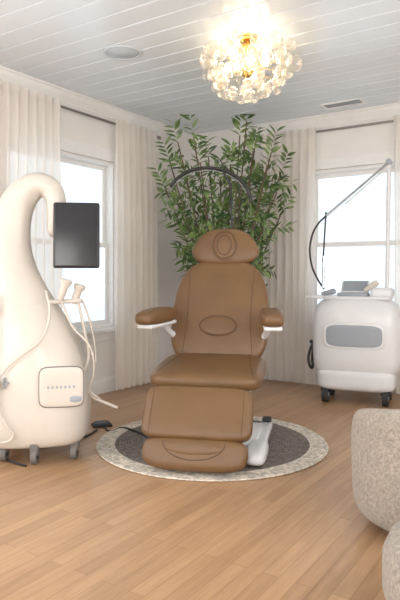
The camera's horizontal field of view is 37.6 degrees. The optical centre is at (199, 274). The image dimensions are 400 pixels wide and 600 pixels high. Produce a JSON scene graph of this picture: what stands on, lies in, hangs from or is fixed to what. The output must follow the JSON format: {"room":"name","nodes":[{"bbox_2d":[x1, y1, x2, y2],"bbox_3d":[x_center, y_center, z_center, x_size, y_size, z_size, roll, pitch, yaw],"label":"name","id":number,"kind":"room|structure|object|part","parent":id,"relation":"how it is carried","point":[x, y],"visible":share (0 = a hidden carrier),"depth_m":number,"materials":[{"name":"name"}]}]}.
{"room":"beauty treatment room","nodes":[
{"label":"beauty treatment room","id":0,"kind":"room"},
{"bbox_2d":[61,103,191,379],"bbox_3d":[-2.154,-0.240,3.717,0.142,2.680,7.300,0,0,33],"label":"wall","id":1,"kind":"structure","parent":0,"point":[75,126],"depth_m":6.22,"materials":[{"name":"paint"}]},
{"bbox_2d":[61,138,115,343],"bbox_3d":[-1.199,-0.282,5.112,0.195,1.785,1.490,0,0,33],"label":"window frame","id":2,"kind":"structure","parent":1,"relation":"attached to","point":[106,331],"depth_m":5.58,"materials":[{"name":"paint"}]},
{"bbox_2d":[61,157,107,326],"bbox_3d":[-1.237,-0.285,5.137,0.066,1.510,1.220,0,0,33],"label":"sash","id":3,"kind":"object","parent":2,"relation":"in","point":[103,244],"visible":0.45,"depth_m":5.61,"materials":[{"name":"paint"}]},
{"bbox_2d":[61,162,101,241],"bbox_3d":[-1.249,-0.652,5.145,0.004,0.685,1.130,0,0,33],"label":"window","id":4,"kind":"structure","parent":3,"relation":"attached to","point":[80,184],"depth_m":5.40,"materials":[{"name":"grey glass"}]},
{"bbox_2d":[62,247,104,322],"bbox_3d":[-1.220,0.083,5.126,0.004,0.685,1.130,0,0,33],"label":"window","id":5,"kind":"structure","parent":3,"relation":"attached to","point":[93,279],"depth_m":5.43,"materials":[{"name":"grey"}]},
{"bbox_2d":[0,65,192,144],"bbox_3d":[-2.059,-1.530,3.655,0.084,0.099,7.300,0,0,33],"label":"trim","id":6,"kind":"structure","parent":1,"relation":"attached to","point":[68,97],"depth_m":5.23,"materials":[{"name":"paint"}]},
{"bbox_2d":[90,375,130,394],"bbox_3d":[-2.087,1.030,3.674,0.017,0.139,7.300,0,0,33],"label":"baseboard","id":7,"kind":"structure","parent":1,"relation":"attached to","point":[107,384],"depth_m":5.48,"materials":[{"name":"paint"}]},
{"bbox_2d":[61,105,160,139],"bbox_3d":[-1.134,-1.415,5.045,0.104,0.050,2.520,0,0,33],"label":"curtain rod","id":8,"kind":"object","parent":1,"relation":"attached to","point":[62,106],"visible":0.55,"depth_m":5.21,"materials":[{"name":"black metal"}]},
{"bbox_2d":[0,79,61,308],"bbox_3d":[-1.433,-0.193,4.458,0.087,2.525,1.029,0,0,33],"label":"curtain","id":9,"kind":"object","parent":8,"relation":"hanging from","point":[30,121],"visible":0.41,"depth_m":4.63,"materials":[{"name":"white fabric"}]},
{"bbox_2d":[115,118,157,390],"bbox_3d":[-0.609,-0.193,5.716,0.079,2.525,0.669,0,0,33],"label":"curtain","id":10,"kind":"object","parent":8,"relation":"hanging from","point":[136,208],"visible":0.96,"depth_m":5.66,"materials":[{"name":"white fabric"}]},
{"bbox_2d":[171,240,176,250],"bbox_3d":[-0.279,-0.320,6.422,0.022,0.120,0.090,0,0,33],"label":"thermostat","id":11,"kind":"object","parent":1,"relation":"attached to","point":[172,241],"visible":0.81,"depth_m":6.39,"materials":[{"name":"white plastic"}]},
{"bbox_2d":[0,379,399,599],"bbox_3d":[0.078,1.150,2.252,5.480,0.100,7.580,0,0,33],"label":"floor","id":12,"kind":"structure","parent":0,"point":[86,527],"depth_m":2.56,"materials":[{"name":"brown wood"}]},
{"bbox_2d":[7,429,97,466],"bbox_3d":[-1.012,1.092,3.804,0.342,0.013,0.833,0,0,20],"label":"power cable","id":13,"kind":"object","parent":12,"relation":"on","point":[94,431],"visible":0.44,"depth_m":3.44,"materials":[{"name":"rubber"}]},
{"bbox_2d":[0,172,117,463],"bbox_3d":[-0.914,0.233,3.602,0.825,1.728,0.531,0,0,0],"label":"machine","id":14,"kind":"object","parent":12,"relation":"on","point":[46,393],"visible":1,"depth_m":3.45,"materials":[{"name":"beige plastic"}]},
{"bbox_3d":[-0.800,0.646,3.398,0.250,0.228,0.034,0,-3,-12],"label":"access panel","id":15,"kind":"part","parent":14,"relation":"part of","materials":[{"name":"beige plastic"}]},
{"bbox_3d":[-0.725,-0.235,3.448,0.240,0.356,0.002,0,-3,-8],"label":"screen glass","id":16,"kind":"part","parent":14,"relation":"part of","materials":[{"name":"black glass"}]},
{"bbox_2d":[91,420,111,427],"bbox_3d":[-0.716,1.082,4.280,0.140,0.034,0.100,0,0,-20],"label":"foot pedal","id":17,"kind":"object","parent":12,"relation":"on","point":[96,424],"visible":1,"depth_m":4.25,"materials":[{"name":"plastic"}]},
{"bbox_2d":[103,426,148,437],"bbox_3d":[-0.505,1.086,4.091,0.459,0.026,0.114,0,0,35],"label":"cord","id":18,"kind":"object","parent":12,"relation":"on","point":[106,429],"visible":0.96,"depth_m":4.11,"materials":[{"name":"rubber"}]},
{"bbox_2d":[169,159,252,228],"bbox_3d":[0.088,0.071,4.860,0.692,2.056,0.310,0,0,0],"label":"lamp","id":19,"kind":"object","parent":12,"relation":"on","point":[203,168],"visible":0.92,"depth_m":4.85,"materials":[{"name":"black plastic"}]},
{"bbox_2d":[96,416,328,481],"bbox_3d":[0.079,1.093,3.870,1.500,0.012,1.500,0,0,0],"label":"round rug","id":20,"kind":"object","parent":12,"relation":"on","point":[293,448],"visible":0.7,"depth_m":3.56,"materials":[{"name":"beige carpet"}]},
{"bbox_2d":[135,229,283,473],"bbox_3d":[0.072,0.375,3.747,0.934,1.422,1.166,0,0,11],"label":"chair","id":21,"kind":"object","parent":20,"relation":"on","point":[198,413],"visible":1,"depth_m":3.62,"materials":[{"name":"brown leather"}]},
{"bbox_2d":[150,353,265,390],"bbox_3d":[0.065,0.607,3.716,0.688,0.138,0.570,0,7,12],"label":"seat cushion","id":22,"kind":"object","parent":21,"relation":"on","point":[246,371],"depth_m":3.53,"materials":[{"name":"brown leather"}]},
{"bbox_3d":[0.143,0.257,4.098,0.679,0.756,0.130,0,-22,12],"label":"backrest","id":23,"kind":"part","parent":21,"relation":"part of","materials":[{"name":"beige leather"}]},
{"bbox_2d":[214,232,234,258],"bbox_3d":[0.176,-0.211,4.209,0.156,0.200,0.034,0,-14,12],"label":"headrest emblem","id":24,"kind":"object","parent":21,"relation":"on","point":[224,242],"depth_m":4.20,"materials":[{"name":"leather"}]},
{"bbox_3d":[0.084,1.030,3.809,0.620,0.055,0.520,0,0,12],"label":"plate","id":25,"kind":"part","parent":21,"relation":"part of","materials":[{"name":"white plastic"}]},
{"bbox_3d":[0.408,1.034,3.809,0.080,0.045,0.550,0,0,12],"label":"rail","id":26,"kind":"part","parent":21,"relation":"part of","materials":[{"name":"white plastic"}]},
{"bbox_2d":[148,114,296,285],"bbox_3d":[0.224,-0.171,5.615,1.436,2.539,0.954,0,0,0],"label":"tree","id":27,"kind":"object","parent":12,"relation":"on","point":[193,229],"visible":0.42,"depth_m":5.40,"materials":[{"name":"green plant"}]},
{"bbox_3d":[-0.043,-0.025,5.578,0.604,1.654,0.066,0,0,0],"label":"stem","id":28,"kind":"part","parent":27,"relation":"part of","materials":[{"name":"green plant"}]},
{"bbox_3d":[-0.032,-0.125,5.479,0.507,1.853,0.101,0,0,0],"label":"stem","id":29,"kind":"part","parent":27,"relation":"part of","materials":[{"name":"green plant"}]},
{"bbox_3d":[0.015,-0.200,5.422,0.441,2.003,0.254,0,0,0],"label":"stem","id":30,"kind":"part","parent":27,"relation":"part of","materials":[{"name":"green plant"}]},
{"bbox_3d":[0.104,-0.230,5.419,0.340,2.062,0.264,0,0,0],"label":"stem","id":31,"kind":"part","parent":27,"relation":"part of","materials":[{"name":"green plant"}]},
{"bbox_3d":[0.122,-0.110,5.441,0.316,1.822,0.016,0,0,-37],"label":"stem","id":32,"kind":"part","parent":27,"relation":"part of","materials":[{"name":"green plant"}]},
{"bbox_3d":[0.145,-0.160,5.553,0.166,1.921,0.026,0,0,38],"label":"stem","id":33,"kind":"part","parent":27,"relation":"part of","materials":[{"name":"green plant"}]},
{"bbox_3d":[0.252,-0.110,5.476,0.016,1.821,0.140,0,0,-28],"label":"stem","id":34,"kind":"part","parent":27,"relation":"part of","materials":[{"name":"green plant"}]},
{"bbox_3d":[0.319,-0.230,5.394,0.023,2.061,0.202,0,0,-22],"label":"stem","id":35,"kind":"part","parent":27,"relation":"part of","materials":[{"name":"green plant"}]},
{"bbox_3d":[0.332,-0.290,5.417,0.022,2.182,0.331,0,0,-32],"label":"stem","id":36,"kind":"part","parent":27,"relation":"part of","materials":[{"name":"green plant"}]},
{"bbox_3d":[0.373,-0.160,5.431,0.225,1.922,0.243,0,0,0],"label":"stem","id":37,"kind":"part","parent":27,"relation":"part of","materials":[{"name":"green plant"}]},
{"bbox_3d":[0.406,-0.250,5.598,0.281,2.102,0.229,0,0,0],"label":"stem","id":38,"kind":"part","parent":27,"relation":"part of","materials":[{"name":"green plant"}]},
{"bbox_3d":[0.398,-0.090,5.401,0.512,1.783,0.013,0,0,36],"label":"stem","id":39,"kind":"part","parent":27,"relation":"part of","materials":[{"name":"green plant"}]},
{"bbox_3d":[0.468,-0.180,5.424,0.416,1.962,0.023,0,0,17],"label":"stem","id":40,"kind":"part","parent":27,"relation":"part of","materials":[{"name":"green plant"}]},
{"bbox_3d":[0.489,0.019,5.472,0.453,1.563,0.027,0,0,3],"label":"stem","id":41,"kind":"part","parent":27,"relation":"part of","materials":[{"name":"green plant"}]},
{"bbox_3d":[0.533,0.089,5.603,0.564,1.424,0.014,0,0,-15],"label":"stem","id":42,"kind":"part","parent":27,"relation":"part of","materials":[{"name":"green plant"}]},
{"bbox_2d":[305,158,399,406],"bbox_3d":[1.328,0.046,5.102,0.805,2.105,0.610,0,0,23],"label":"machine","id":43,"kind":"object","parent":12,"relation":"on","point":[355,345],"visible":1,"depth_m":4.97,"materials":[{"name":"white plastic"}]},
{"bbox_2d":[305,295,336,298],"bbox_3d":[1.105,0.194,5.261,0.270,0.028,0.270,0,0,23],"label":"tray","id":44,"kind":"object","parent":43,"relation":"on","point":[307,296],"depth_m":5.15,"materials":[{"name":"white plastic"}]},
{"bbox_3d":[1.040,-0.025,4.950,0.022,0.270,0.022,2,0,0],"label":"boom handle","id":45,"kind":"part","parent":43,"relation":"part of","materials":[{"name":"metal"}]},
{"bbox_2d":[341,281,369,291],"bbox_3d":[1.387,0.109,5.248,0.240,0.117,0.117,0,0,23],"label":"monitor","id":46,"kind":"object","parent":43,"relation":"on","point":[347,286],"depth_m":5.23,"materials":[{"name":"grey plastic"}]},
{"bbox_2d":[351,408,399,530],"bbox_3d":[1.071,0.806,2.573,0.756,0.583,0.688,0,0,-38],"label":"barrel chair","id":47,"kind":"object","parent":12,"relation":"on","point":[375,433],"visible":0.95,"depth_m":2.42,"materials":[{"name":"beige fabric"}]},
{"bbox_2d":[382,521,399,599],"bbox_3d":[0.870,0.945,1.780,0.610,0.309,0.610,0,0,0],"label":"ottoman","id":48,"kind":"object","parent":12,"relation":"on","point":[390,549],"visible":1,"depth_m":1.78,"materials":[{"name":"fabric"}]},
{"bbox_2d":[0,0,399,133],"bbox_3d":[0.059,-1.630,2.223,5.480,0.100,7.650,0,0,33],"label":"ceiling","id":49,"kind":"structure","parent":0,"point":[348,49],"depth_m":4.17,"materials":[{"name":"paint"}]},
{"bbox_2d":[103,45,142,59],"bbox_3d":[-0.546,-1.574,4.170,0.280,0.010,0.280,0,0,0],"label":"ceiling speaker","id":50,"kind":"object","parent":49,"relation":"attached to","point":[118,52],"depth_m":4.15},
{"bbox_2d":[199,28,302,103],"bbox_3d":[0.308,-1.359,3.896,0.662,0.439,0.678,0,0,42],"label":"chandelier","id":51,"kind":"object","parent":49,"relation":"hanging from","point":[247,49],"visible":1,"depth_m":3.86,"materials":[{"name":"glass"}]},
{"bbox_3d":[0.186,-1.381,3.919,0.050,0.070,0.050,0,0,0],"label":"bulb","id":52,"kind":"part","parent":51,"relation":"part of","materials":[{"name":"beige glass"}]},
{"bbox_3d":[0.220,-1.431,3.812,0.050,0.070,0.050,0,0,0],"label":"bulb","id":53,"kind":"part","parent":51,"relation":"part of","materials":[{"name":"beige glass"}]},
{"bbox_3d":[0.325,-1.381,3.770,0.050,0.070,0.050,0,0,0],"label":"bulb","id":54,"kind":"part","parent":51,"relation":"part of","materials":[{"name":"beige glass"}]},
{"bbox_3d":[0.422,-1.431,3.827,0.050,0.070,0.050,0,0,0],"label":"bulb","id":55,"kind":"part","parent":51,"relation":"part of","materials":[{"name":"beige glass"}]},
{"bbox_2d":[320,98,365,108],"bbox_3d":[1.313,-1.573,5.400,0.380,0.011,0.160,0,0,33],"label":"ceiling vent","id":56,"kind":"object","parent":49,"relation":"attached to","point":[355,101],"depth_m":5.38,"materials":[{"name":"white metal"}]},
{"bbox_2d":[192,116,393,370],"bbox_3d":[2.120,-0.240,5.361,5.200,2.680,0.140,0,0,33],"label":"wall","id":57,"kind":"structure","parent":0,"point":[376,138],"depth_m":5.83,"materials":[{"name":"paint"}]},
{"bbox_2d":[193,102,399,144],"bbox_3d":[2.058,-1.530,5.267,5.200,0.099,0.085,0,0,33],"label":"trim","id":58,"kind":"structure","parent":57,"relation":"attached to","point":[387,110],"depth_m":5.85,"materials":[{"name":"paint"}]},
{"bbox_2d":[260,120,393,140],"bbox_3d":[1.529,-1.415,5.601,2.130,0.050,0.104,0,0,33],"label":"curtain rod","id":59,"kind":"object","parent":57,"relation":"attached to","point":[387,121],"visible":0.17,"depth_m":5.59,"materials":[{"name":"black metal"}]},
{"bbox_2d":[262,127,315,383],"bbox_3d":[0.896,-0.193,5.930,0.590,2.525,0.081,0,0,33],"label":"curtain","id":60,"kind":"object","parent":59,"relation":"hanging from","point":[285,354],"visible":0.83,"depth_m":5.91,"materials":[{"name":"white fabric"}]},
{"bbox_2d":[393,114,399,392],"bbox_3d":[2.034,-0.193,5.184,0.672,2.525,0.083,0,0,33],"label":"curtain","id":61,"kind":"object","parent":59,"relation":"hanging from","point":[396,117],"visible":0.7,"depth_m":5.33,"materials":[{"name":"white fabric"}]},
{"bbox_2d":[266,371,399,393],"bbox_3d":[2.076,1.030,5.295,5.200,0.139,0.017,0,0,33],"label":"baseboard","id":62,"kind":"structure","parent":57,"relation":"attached to","point":[316,383],"depth_m":5.94,"materials":[{"name":"paint"}]},
{"bbox_2d":[316,151,393,174],"bbox_3d":[1.588,-0.302,5.672,1.340,1.705,0.195,0,0,33],"label":"roller blind","id":63,"kind":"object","parent":57,"relation":"attached to","point":[378,158],"depth_m":5.68,"materials":[{"name":"fabric"}]},
{"bbox_2d":[315,167,394,307],"bbox_3d":[1.613,-0.305,5.709,1.070,1.430,0.065,0,0,33],"label":"sash","id":64,"kind":"object","parent":63,"relation":"in","point":[363,172],"visible":0.64,"depth_m":5.86,"materials":[{"name":"paint"}]},
{"bbox_2d":[317,245,394,304],"bbox_3d":[1.601,0.043,5.692,0.980,0.645,0.004,0,0,33],"label":"window","id":65,"kind":"structure","parent":64,"relation":"attached to","point":[352,263],"depth_m":5.76,"materials":[{"name":"grey"}]},
{"bbox_2d":[319,172,394,242],"bbox_3d":[1.621,-0.652,5.722,0.980,0.645,0.004,0,0,33],"label":"window","id":66,"kind":"structure","parent":64,"relation":"attached to","point":[363,218],"depth_m":5.78,"materials":[{"name":"grey glass"}]}
]}

